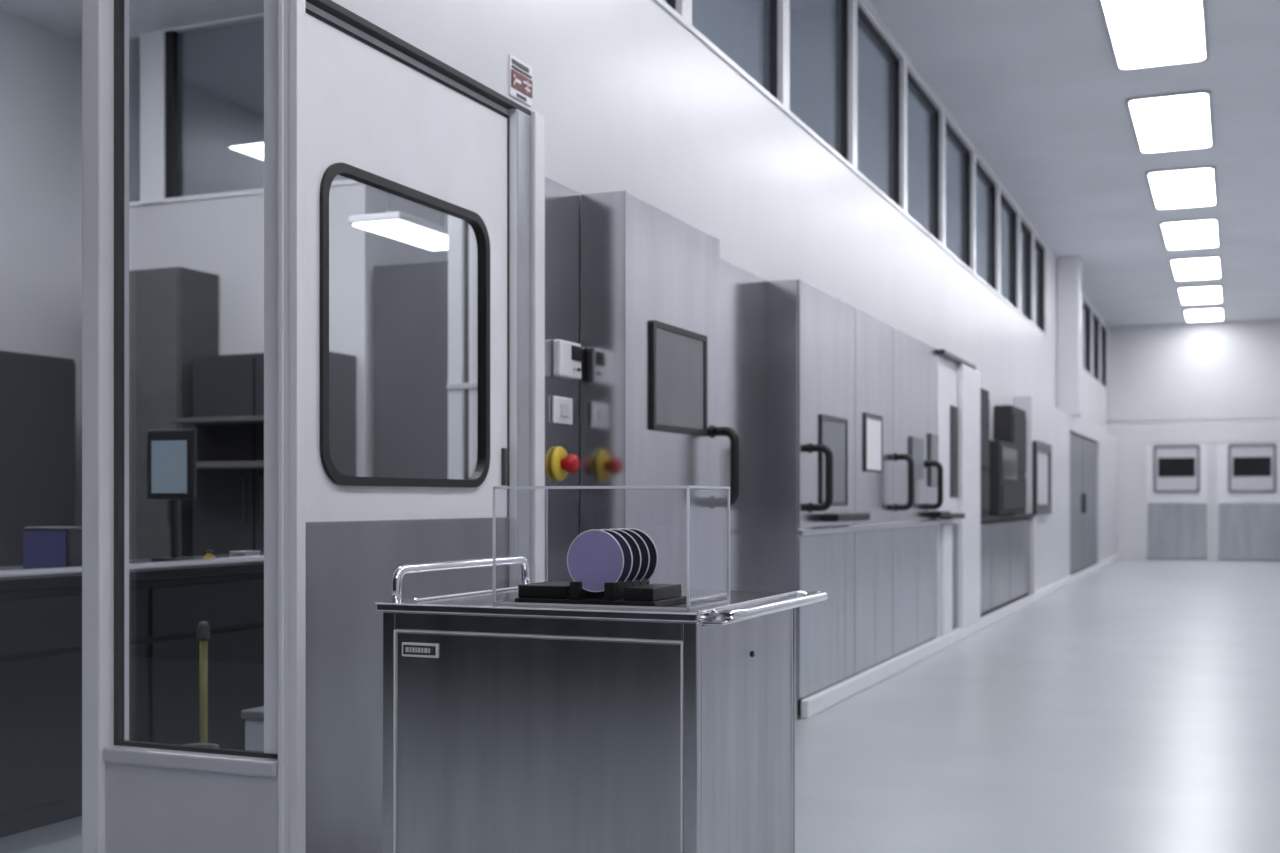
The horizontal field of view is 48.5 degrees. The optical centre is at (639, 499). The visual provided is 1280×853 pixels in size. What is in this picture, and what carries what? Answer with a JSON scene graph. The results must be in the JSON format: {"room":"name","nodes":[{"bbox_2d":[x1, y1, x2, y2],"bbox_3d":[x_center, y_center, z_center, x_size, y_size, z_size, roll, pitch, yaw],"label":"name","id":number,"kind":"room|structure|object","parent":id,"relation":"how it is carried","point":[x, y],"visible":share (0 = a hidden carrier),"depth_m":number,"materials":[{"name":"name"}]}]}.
{"room":"clean room","nodes":[
{"label":"clean room","id":0,"kind":"room"},
{"bbox_2d":[0,10,81,525],"bbox_3d":[-6.096,-1.125,6.024,0.100,4.550,10.200,0,0,23],"label":"wall","id":1,"kind":"structure","parent":0,"point":[41,67],"depth_m":10.20,"materials":[{"name":"white paint"}]},
{"bbox_2d":[103,745,277,852],"bbox_3d":[-1.232,0.926,3.969,0.596,0.447,0.112,0,0,23],"label":"wall","id":2,"kind":"structure","parent":0,"point":[157,800],"depth_m":3.92,"materials":[{"name":"grey paint"}]},
{"bbox_2d":[114,0,277,758],"bbox_3d":[-1.231,-0.574,3.971,0.596,2.553,0.023,0,0,23],"label":"window","id":3,"kind":"structure","parent":2,"relation":"in","point":[118,4],"depth_m":4.07,"materials":[{"name":"grey metal"}]},
{"bbox_2d":[129,4,835,476],"bbox_3d":[-1.339,-1.125,10.189,5.454,4.550,1.440,0,0,23],"label":"wall","id":4,"kind":"structure","parent":0,"point":[223,237],"depth_m":9.86,"materials":[{"name":"white paint"}]},
{"bbox_2d":[129,14,359,206],"bbox_3d":[-2.979,-2.775,10.150,2.460,1.250,0.160,0,0,23],"label":"window","id":5,"kind":"structure","parent":4,"relation":"in","point":[158,49],"depth_m":10.27,"materials":[{"name":"white metal"}]},
{"bbox_2d":[0,559,1279,852],"bbox_3d":[0.403,1.200,14.740,13.350,0.100,31.500,0,0,23],"label":"floor","id":6,"kind":"structure","parent":0,"point":[1133,706],"depth_m":6.99,"materials":[{"name":"grey plastic"}]},
{"bbox_2d":[0,350,75,566],"bbox_3d":[-4.776,0.085,8.398,0.480,2.130,3.400,0,0,23],"label":"cabinet","id":7,"kind":"object","parent":6,"relation":"on","point":[38,392],"visible":0.56,"depth_m":9.53,"materials":[{"name":"metal"}]},
{"bbox_2d":[82,0,128,852],"bbox_3d":[-1.540,-1.125,4.093,0.068,4.550,0.120,0,0,23],"label":"post","id":8,"kind":"object","parent":6,"relation":"on","point":[97,15],"visible":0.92,"depth_m":4.04,"materials":[{"name":"white metal"}]},
{"bbox_2d":[0,552,263,837],"bbox_3d":[-2.031,0.693,6.055,0.814,0.914,2.840,0,0,23],"label":"lab bench","id":9,"kind":"object","parent":6,"relation":"on","point":[41,608],"visible":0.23,"depth_m":5.38,"materials":[{"name":"metal"}]},
{"bbox_2d":[23,526,81,568],"bbox_3d":[-2.170,0.184,5.340,0.230,0.168,0.186,0,0,23],"label":"box","id":10,"kind":"object","parent":9,"relation":"on","point":[43,546],"visible":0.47,"depth_m":5.25,"materials":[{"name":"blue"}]},
{"bbox_2d":[0,552,263,591],"bbox_3d":[-2.051,0.290,6.064,0.770,0.040,2.840,0,0,23],"label":"countertop","id":11,"kind":"structure","parent":9,"relation":"on","point":[51,581],"depth_m":5.52,"materials":[{"name":"laminate"}]},
{"bbox_2d":[147,429,195,560],"bbox_3d":[-2.049,-0.021,6.236,0.260,0.578,0.120,0,0,23],"label":"monitor","id":12,"kind":"object","parent":9,"relation":"on","point":[171,453],"visible":0.91,"depth_m":6.21,"materials":[{"name":"black plastic"}]},
{"bbox_2d":[204,550,214,558],"bbox_3d":[-1.789,0.239,5.900,0.044,0.062,0.044,0,0,23],"label":"bottle","id":13,"kind":"object","parent":9,"relation":"on","point":[209,552],"visible":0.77,"depth_m":5.89,"materials":[{"name":"yellow plastic"}]},
{"bbox_2d":[230,551,259,556],"bbox_3d":[-1.700,0.244,6.112,0.084,0.048,0.104,0,0,23],"label":"paper stack","id":14,"kind":"object","parent":9,"relation":"on","point":[232,553],"visible":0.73,"depth_m":6.07,"materials":[{"name":"white paper"}]},
{"bbox_2d":[129,267,217,559],"bbox_3d":[-3.465,-0.225,10.050,0.840,2.750,0.440,0,0,23],"label":"cabinet","id":15,"kind":"object","parent":6,"relation":"on","point":[173,311],"visible":0.31,"depth_m":9.81,"materials":[{"name":"grey metal"}]},
{"bbox_2d":[184,743,218,747],"bbox_3d":[-1.500,0.993,4.803,0.148,0.315,0.148,0,0,23],"label":"base","id":16,"kind":"object","parent":6,"relation":"on","point":[193,744],"visible":0.13,"depth_m":4.86,"materials":[{"name":"grey metal"}]},
{"bbox_2d":[197,621,209,742],"bbox_3d":[-1.542,0.790,5.015,0.140,0.720,0.140,0,0,23],"label":"marker post","id":17,"kind":"object","parent":6,"relation":"on","point":[203,629],"visible":0.45,"depth_m":5.00,"materials":[{"name":"yellow plastic"}]},
{"bbox_2d":[241,706,263,751],"bbox_3d":[-1.158,0.920,4.746,0.219,0.460,0.280,0,0,23],"label":"trash bin","id":18,"kind":"object","parent":6,"relation":"on","point":[254,724],"visible":0.14,"depth_m":4.65,"materials":[{"name":"grey plastic"}]},
{"bbox_2d":[169,351,355,555],"bbox_3d":[-2.542,0.085,9.522,1.050,2.130,0.700,0,0,23],"label":"shelving unit","id":19,"kind":"object","parent":6,"relation":"on","point":[228,390],"visible":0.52,"depth_m":9.53,"materials":[{"name":"metal"}]},
{"bbox_2d":[169,416,263,468],"bbox_3d":[-2.623,-0.375,9.331,0.950,0.330,0.285,0,0,23],"label":"shelf","id":20,"kind":"object","parent":19,"relation":"attached to","point":[222,442],"depth_m":9.49,"materials":[{"name":"grey metal"}]},
{"bbox_2d":[278,0,305,852],"bbox_3d":[-0.936,-1.125,3.816,0.068,4.550,0.045,0,0,23],"label":"post","id":21,"kind":"object","parent":6,"relation":"on","point":[291,13],"visible":1,"depth_m":3.80,"materials":[{"name":"white metal"}]},
{"bbox_2d":[373,261,447,478],"bbox_3d":[-1.427,-0.220,9.792,0.600,2.740,0.640,0,0,23],"label":"cabinet","id":22,"kind":"object","parent":6,"relation":"on","point":[410,301],"visible":0.43,"depth_m":9.52,"materials":[{"name":"metal"}]},
{"bbox_2d":[447,215,476,479],"bbox_3d":[-0.879,-0.450,7.438,0.250,3.200,0.100,0,0,23],"label":"screen","id":23,"kind":"object","parent":6,"relation":"on","point":[462,243],"visible":0.26,"depth_m":7.42,"materials":[{"name":"white metal"}]},
{"bbox_2d":[375,556,827,852],"bbox_3d":[-0.061,0.655,3.658,0.913,0.990,0.834,0,0,23],"label":"cart","id":24,"kind":"object","parent":6,"relation":"on","point":[507,728],"visible":0.93,"depth_m":3.32,"materials":[{"name":"silver metal"}]},
{"bbox_2d":[405,647,429,652],"bbox_3d":[-0.535,0.361,3.416,0.068,0.012,0.001,0,0,23],"label":"print","id":25,"kind":"object","parent":24,"relation":"attached to","point":[407,649],"depth_m":3.42,"materials":[{"name":"white paint"}]},
{"bbox_2d":[515,578,686,606],"bbox_3d":[-0.090,0.222,3.453,0.365,0.055,0.230,0,0,23],"label":"rack","id":26,"kind":"object","parent":24,"relation":"on","point":[621,593],"visible":0.77,"depth_m":3.37,"materials":[{"name":"black plastic"}]},
{"bbox_2d":[567,529,623,591],"bbox_3d":[-0.106,0.144,3.364,0.149,0.149,0.003,0,0,23],"label":"silicon wafer","id":27,"kind":"object","parent":26,"relation":"in","point":[595,558],"visible":1,"depth_m":3.36,"materials":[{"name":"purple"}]},
{"bbox_2d":[599,529,632,581],"bbox_3d":[-0.086,0.144,3.407,0.149,0.149,0.003,0,0,23],"label":"silicon wafer","id":28,"kind":"object","parent":26,"relation":"in","point":[628,557],"visible":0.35,"depth_m":3.38,"materials":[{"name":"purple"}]},
{"bbox_2d":[609,529,641,581],"bbox_3d":[-0.065,0.144,3.449,0.149,0.149,0.003,0,0,23],"label":"silicon wafer","id":29,"kind":"object","parent":26,"relation":"in","point":[635,549],"visible":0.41,"depth_m":3.43,"materials":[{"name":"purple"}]},
{"bbox_2d":[618,528,649,581],"bbox_3d":[-0.045,0.144,3.491,0.149,0.149,0.003,0,0,23],"label":"silicon wafer","id":30,"kind":"object","parent":26,"relation":"in","point":[645,556],"visible":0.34,"depth_m":3.47,"materials":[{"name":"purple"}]},
{"bbox_2d":[625,528,657,581],"bbox_3d":[-0.024,0.144,3.534,0.149,0.149,0.003,0,0,23],"label":"silicon wafer","id":31,"kind":"object","parent":26,"relation":"in","point":[649,542],"visible":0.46,"depth_m":3.51,"materials":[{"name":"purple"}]},
{"bbox_2d":[493,486,729,609],"bbox_3d":[-0.067,0.108,3.443,0.504,0.283,0.286,0,0,23],"label":"cover","id":32,"kind":"object","parent":24,"relation":"on","point":[546,488],"visible":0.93,"depth_m":3.41,"materials":[{"name":"clear"}]},
{"bbox_2d":[581,190,739,589],"bbox_3d":[0.122,-0.005,5.824,0.309,2.310,1.069,0,0,23],"label":"tall cabinet","id":33,"kind":"object","parent":6,"relation":"on","point":[650,277],"visible":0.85,"depth_m":5.59,"materials":[{"name":"metal"}]},
{"bbox_2d":[766,279,869,717],"bbox_3d":[1.036,-0.006,8.020,0.321,2.312,1.175,0,0,23],"label":"tall cabinet","id":34,"kind":"object","parent":6,"relation":"on","point":[811,516],"visible":0.98,"depth_m":7.67,"materials":[{"name":"metal"}]},
{"bbox_2d":[821,513,869,521],"bbox_3d":[1.188,0.098,8.165,0.100,0.045,0.740,0,0,23],"label":"shelf","id":35,"kind":"object","parent":34,"relation":"attached to","point":[825,517],"depth_m":7.93,"materials":[{"name":"black metal"}]},
{"bbox_2d":[853,307,894,675],"bbox_3d":[1.413,-0.006,9.060,0.213,2.312,1.025,0,0,23],"label":"tall cabinet","id":36,"kind":"object","parent":6,"relation":"on","point":[873,540],"visible":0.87,"depth_m":8.99,"materials":[{"name":"metal"}]},
{"bbox_2d":[864,412,882,472],"bbox_3d":[1.476,-0.357,8.966,0.011,0.365,0.460,0,0,23],"label":"notice","id":37,"kind":"object","parent":36,"relation":"attached to","point":[873,424],"visible":1,"depth_m":8.96,"materials":[{"name":"white paper"}]},
{"bbox_2d":[891,327,949,657],"bbox_3d":[1.962,-0.006,10.232,0.321,2.312,1.550,0,0,23],"label":"tall cabinet","id":38,"kind":"object","parent":6,"relation":"on","point":[917,468],"visible":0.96,"depth_m":10.15,"materials":[{"name":"metal"}]},
{"bbox_2d":[928,511,949,516],"bbox_3d":[2.262,0.107,10.729,0.100,0.045,0.380,0,0,23],"label":"shelf","id":39,"kind":"object","parent":38,"relation":"attached to","point":[930,513],"depth_m":10.57,"materials":[{"name":"black metal"}]},
{"bbox_2d":[936,349,979,637],"bbox_3d":[2.572,-0.005,11.735,0.285,2.310,1.685,0,0,23],"label":"tall cabinet","id":40,"kind":"object","parent":6,"relation":"on","point":[958,380],"visible":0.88,"depth_m":11.68,"materials":[{"name":"white metal"}]},
{"bbox_2d":[939,513,964,518],"bbox_3d":[2.474,0.128,11.248,0.090,0.045,0.660,0,0,23],"label":"shelf","id":41,"kind":"object","parent":40,"relation":"attached to","point":[952,515],"depth_m":11.13,"materials":[{"name":"black metal"}]},
{"bbox_2d":[980,513,1035,616],"bbox_3d":[3.615,0.650,14.274,0.245,1.000,3.785,0,0,23],"label":"cabinet","id":42,"kind":"object","parent":6,"relation":"on","point":[1007,542],"visible":0.68,"depth_m":14.27,"materials":[{"name":"metal"}]},
{"bbox_2d":[980,388,989,516],"bbox_3d":[3.039,-0.435,12.957,0.200,1.170,0.750,0,0,23],"label":"tower","id":43,"kind":"object","parent":42,"relation":"on","point":[984,394],"visible":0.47,"depth_m":12.99,"materials":[{"name":"metal"}]},
{"bbox_2d":[989,440,1016,515],"bbox_3d":[3.540,-0.210,14.076,0.260,0.720,1.140,0,0,23],"label":"instrument","id":44,"kind":"object","parent":42,"relation":"on","point":[1003,455],"visible":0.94,"depth_m":13.60,"materials":[{"name":"metal"}]},
{"bbox_2d":[980,513,1033,521],"bbox_3d":[3.603,0.175,14.271,0.225,0.050,3.770,0,0,23],"label":"countertop","id":45,"kind":"structure","parent":42,"relation":"on","point":[1027,515],"depth_m":13.96,"materials":[{"name":"metal"}]},
{"bbox_2d":[994,405,1026,513],"bbox_3d":[3.962,-0.415,15.162,0.200,1.130,1.070,0,0,23],"label":"tower","id":46,"kind":"object","parent":42,"relation":"on","point":[1010,422],"visible":0.6,"depth_m":14.95,"materials":[{"name":"metal"}]},
{"bbox_2d":[0,0,1279,327],"bbox_3d":[0.403,-3.450,14.740,13.350,0.100,31.500,0,0,23],"label":"ceiling","id":47,"kind":"structure","parent":0,"point":[1037,87],"depth_m":12.52,"materials":[{"name":"white paint"}]},
{"bbox_2d":[226,140,263,160],"bbox_3d":[-3.426,-3.389,14.078,0.680,0.022,1.360,0,0,23],"label":"recessed light","id":48,"kind":"object","parent":47,"relation":"in","point":[254,149],"visible":0.16,"depth_m":13.68,"materials":[{"name":"white plastic"}]},
{"bbox_2d":[230,143,263,158],"bbox_3d":[-3.426,-3.392,14.078,0.620,0.012,1.300,0,0,23],"label":"diffuser","id":49,"kind":"object","parent":48,"relation":"attached to","point":[254,150],"depth_m":13.72,"materials":[{"name":"white plastic"}]},
{"bbox_2d":[349,192,447,250],"bbox_3d":[-1.404,-2.525,8.915,0.360,1.750,0.960,0,0,23],"label":"light","id":50,"kind":"object","parent":47,"relation":"hanging from","point":[400,226],"visible":0.72,"depth_m":8.68,"materials":[{"name":"white plastic"}]},
{"bbox_2d":[353,220,447,250],"bbox_3d":[-1.404,-1.657,8.915,0.320,0.015,0.920,0,0,23],"label":"diffuser","id":51,"kind":"object","parent":50,"relation":"attached to","point":[419,233],"depth_m":8.76,"materials":[{"name":"white plastic"}]},
{"bbox_2d":[1097,0,1208,69],"bbox_3d":[3.683,-3.389,10.134,0.680,0.022,2.010,0,0,23],"label":"recessed light","id":52,"kind":"object","parent":47,"relation":"in","point":[1141,34],"visible":1,"depth_m":10.26,"materials":[{"name":"white plastic"}]},
{"bbox_2d":[1126,90,1214,152],"bbox_3d":[4.803,-3.389,12.809,0.680,0.022,2.010,0,0,23],"label":"recessed light","id":53,"kind":"object","parent":47,"relation":"in","point":[1179,121],"visible":1,"depth_m":12.67,"materials":[{"name":"white plastic"}]},
{"bbox_2d":[1145,166,1217,209],"bbox_3d":[5.924,-3.389,15.484,0.680,0.022,2.010,0,0,23],"label":"recessed light","id":54,"kind":"object","parent":47,"relation":"in","point":[1192,186],"visible":1,"depth_m":15.38,"materials":[{"name":"white plastic"}]},
{"bbox_2d":[1159,218,1219,249],"bbox_3d":[7.045,-3.389,18.158,0.680,0.022,2.010,0,0,23],"label":"recessed light","id":55,"kind":"object","parent":47,"relation":"in","point":[1195,233],"visible":1,"depth_m":18.04,"materials":[{"name":"white plastic"}]},
{"bbox_2d":[1169,256,1221,280],"bbox_3d":[8.165,-3.389,20.833,0.680,0.022,2.010,0,0,23],"label":"recessed light","id":56,"kind":"object","parent":47,"relation":"in","point":[1196,268],"visible":1,"depth_m":20.77,"materials":[{"name":"white plastic"}]},
{"bbox_2d":[1177,285,1223,304],"bbox_3d":[9.286,-3.389,23.508,0.680,0.022,2.010,0,0,23],"label":"recessed light","id":57,"kind":"object","parent":47,"relation":"in","point":[1214,293],"visible":1,"depth_m":23.40,"materials":[{"name":"white plastic"}]},
{"bbox_2d":[1183,308,1224,321],"bbox_3d":[10.341,-3.389,26.026,0.680,0.022,1.760,0,0,23],"label":"recessed light","id":58,"kind":"object","parent":47,"relation":"in","point":[1206,314],"visible":1,"depth_m":25.92,"materials":[{"name":"white plastic"}]},
{"bbox_2d":[331,0,1106,533],"bbox_3d":[4.065,-1.125,15.850,0.140,4.550,26.020,0,0,23],"label":"wall","id":59,"kind":"structure","parent":0,"point":[629,98],"depth_m":6.91,"materials":[{"name":"white paint"}]},
{"bbox_2d":[264,0,544,852],"bbox_3d":[-0.683,-0.116,4.489,0.162,2.531,1.392,0,0,23],"label":"door","id":60,"kind":"structure","parent":59,"relation":"in","point":[383,113],"depth_m":4.17,"materials":[{"name":"white metal"}]},
{"bbox_2d":[509,54,531,106],"bbox_3d":[-0.415,-1.465,4.963,0.011,0.140,0.165,0,0,23],"label":"warning sign","id":61,"kind":"object","parent":59,"relation":"attached to","point":[520,73],"visible":1,"depth_m":4.95,"materials":[{"name":"white paper"}]},
{"bbox_2d":[513,74,530,92],"bbox_3d":[-0.411,-1.454,4.961,0.002,0.040,0.130,0,0,23],"label":"print","id":62,"kind":"object","parent":61,"relation":"attached to","point":[521,82],"depth_m":4.96,"materials":[{"name":"white paper"}]},
{"bbox_2d":[545,177,765,590],"bbox_3d":[0.155,-0.007,6.323,0.012,2.315,2.633,0,0,23],"label":"lining","id":63,"kind":"object","parent":59,"relation":"attached to","point":[742,294],"visible":0.46,"depth_m":6.89,"materials":[{"name":"metal"}]},
{"bbox_2d":[552,396,572,424],"bbox_3d":[-0.282,-0.330,5.236,0.020,0.100,0.160,0,0,23],"label":"switch plate","id":64,"kind":"object","parent":63,"relation":"attached to","point":[562,407],"visible":1,"depth_m":5.21,"materials":[{"name":"white plastic"}]},
{"bbox_2d":[550,446,579,480],"bbox_3d":[-0.265,-0.133,5.196,0.083,0.128,0.128,0,0,23],"label":"switch","id":65,"kind":"object","parent":63,"relation":"attached to","point":[562,463],"visible":1,"depth_m":5.17,"materials":[{"name":"yellow plastic"}]},
{"bbox_2d":[553,339,581,379],"bbox_3d":[-0.266,-0.517,5.248,0.041,0.135,0.185,0,0,23],"label":"controller","id":66,"kind":"object","parent":63,"relation":"attached to","point":[567,356],"visible":1,"depth_m":5.21,"materials":[{"name":"white plastic"}]},
{"bbox_2d":[654,0,686,26],"bbox_3d":[-0.135,-2.750,5.760,0.112,1.200,1.540,0,0,23],"label":"window","id":67,"kind":"structure","parent":59,"relation":"in","point":[677,9],"depth_m":6.39,"materials":[{"name":"white metal"}]},
{"bbox_2d":[686,0,785,111],"bbox_3d":[0.462,-2.750,7.182,0.112,1.200,1.545,0,0,23],"label":"window","id":68,"kind":"structure","parent":59,"relation":"in","point":[774,89],"depth_m":7.82,"materials":[{"name":"white metal"}]},
{"bbox_2d":[784,0,854,171],"bbox_3d":[1.058,-2.750,8.607,0.112,1.200,1.545,0,0,23],"label":"window","id":69,"kind":"structure","parent":59,"relation":"in","point":[845,9],"depth_m":9.25,"materials":[{"name":"white metal"}]},
{"bbox_2d":[854,0,905,214],"bbox_3d":[1.656,-2.750,10.032,0.112,1.200,1.545,0,0,23],"label":"window","id":70,"kind":"structure","parent":59,"relation":"in","point":[864,15],"depth_m":10.67,"materials":[{"name":"white metal"}]},
{"bbox_2d":[904,58,943,248],"bbox_3d":[2.253,-2.750,11.457,0.112,1.200,1.545,0,0,23],"label":"window","id":71,"kind":"structure","parent":59,"relation":"in","point":[914,80],"depth_m":12.09,"materials":[{"name":"white metal"}]},
{"bbox_2d":[944,109,974,274],"bbox_3d":[2.850,-2.750,12.882,0.112,1.200,1.545,0,0,23],"label":"window","id":72,"kind":"structure","parent":59,"relation":"in","point":[959,154],"depth_m":13.18,"materials":[{"name":"grey glass"}]},
{"bbox_2d":[801,554,1119,718],"bbox_3d":[5.111,1.100,17.600,0.045,0.100,21.985,0,0,23],"label":"baseboard","id":73,"kind":"structure","parent":59,"relation":"attached to","point":[826,698],"depth_m":10.01,"materials":[{"name":"white plastic"}]},
{"bbox_2d":[974,150,999,295],"bbox_3d":[3.447,-2.750,14.307,0.112,1.200,1.545,0,0,23],"label":"window","id":74,"kind":"structure","parent":59,"relation":"in","point":[987,187],"depth_m":14.66,"materials":[{"name":"grey glass"}]},
{"bbox_2d":[998,184,1019,313],"bbox_3d":[4.044,-2.750,15.732,0.112,1.200,1.545,0,0,23],"label":"window","id":75,"kind":"structure","parent":59,"relation":"in","point":[1009,212],"depth_m":16.12,"materials":[{"name":"grey glass"}]},
{"bbox_2d":[1019,211,1033,326],"bbox_3d":[4.589,-2.750,17.032,0.112,1.200,1.275,0,0,23],"label":"window","id":76,"kind":"structure","parent":59,"relation":"in","point":[1026,230],"depth_m":17.47,"materials":[{"name":"grey glass"}]},
{"bbox_2d":[1034,230,1046,336],"bbox_3d":[5.083,-2.750,18.211,0.112,1.200,1.280,0,0,23],"label":"window","id":77,"kind":"structure","parent":59,"relation":"in","point":[1040,249],"depth_m":18.63,"materials":[{"name":"white metal"}]},
{"bbox_2d":[1014,395,1117,591],"bbox_3d":[6.786,-0.015,21.910,0.196,2.330,12.740,0,0,23],"label":"lining","id":78,"kind":"object","parent":59,"relation":"attached to","point":[1046,423],"visible":0.58,"depth_m":18.62,"materials":[{"name":"white paint"}]},
{"bbox_2d":[1032,441,1051,514],"bbox_3d":[4.720,-0.250,16.660,0.050,0.840,1.420,0,0,23],"label":"wall monitor","id":79,"kind":"object","parent":78,"relation":"attached to","point":[1041,452],"visible":0.98,"depth_m":16.55,"materials":[{"name":"grey metal"}]},
{"bbox_2d":[1057,256,1081,416],"bbox_3d":[6.043,-2.290,19.993,0.306,2.220,0.350,0,0,23],"label":"pillar","id":80,"kind":"structure","parent":59,"relation":"attached to","point":[1069,269],"depth_m":19.83,"materials":[{"name":"white paint"}]},
{"bbox_2d":[1082,295,1082,368],"bbox_3d":[6.885,-2.750,22.513,0.112,1.200,1.650,0,0,23],"label":"window","id":81,"kind":"structure","parent":59,"relation":"in","point":[1082,295],"depth_m":23.20,"materials":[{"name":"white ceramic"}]},
{"bbox_2d":[1070,432,1096,575],"bbox_3d":[6.775,0.085,21.909,0.176,2.110,4.730,0,0,23],"label":"door","id":82,"kind":"structure","parent":59,"relation":"in","point":[1083,451],"depth_m":21.81,"materials":[{"name":"grey metal"}]},
{"bbox_2d":[1083,296,1091,376],"bbox_3d":[7.523,-2.750,24.035,0.112,1.200,1.650,0,0,23],"label":"window","id":83,"kind":"structure","parent":59,"relation":"in","point":[1087,309],"depth_m":24.56,"materials":[{"name":"white metal"}]},
{"bbox_2d":[1092,308,1100,383],"bbox_3d":[8.161,-2.750,25.557,0.112,1.200,1.650,0,0,23],"label":"window","id":84,"kind":"structure","parent":59,"relation":"in","point":[1096,321],"depth_m":26.17,"materials":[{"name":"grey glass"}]},
{"bbox_2d":[1101,320,1107,389],"bbox_3d":[8.798,-2.750,27.079,0.112,1.200,1.650,0,0,23],"label":"window","id":85,"kind":"structure","parent":59,"relation":"in","point":[1104,330],"depth_m":27.76,"materials":[{"name":"white metal"}]},
{"bbox_2d":[692,0,929,232],"bbox_3d":[3.776,-2.725,16.058,0.554,1.350,25.860,0,0,23],"label":"wall","id":86,"kind":"structure","parent":0,"point":[736,27],"depth_m":9.60,"materials":[{"name":"white paint"}]},
{"bbox_2d":[1107,319,1279,560],"bbox_3d":[10.790,-1.125,27.247,3.456,4.550,0.200,0,0,23],"label":"wall","id":87,"kind":"structure","parent":0,"point":[1211,383],"depth_m":27.28,"materials":[{"name":"paint"}]},
{"bbox_2d":[1146,443,1207,558],"bbox_3d":[10.332,0.018,27.344,1.115,2.225,0.085,0,0,23],"label":"door","id":88,"kind":"structure","parent":87,"relation":"in","point":[1176,473],"depth_m":27.33,"materials":[{"name":"white metal"}]},
{"bbox_2d":[1216,442,1279,559],"bbox_3d":[11.564,0.018,26.828,1.255,2.225,0.085,0,0,23],"label":"door","id":89,"kind":"structure","parent":87,"relation":"in","point":[1247,473],"depth_m":26.84,"materials":[{"name":"white metal"}]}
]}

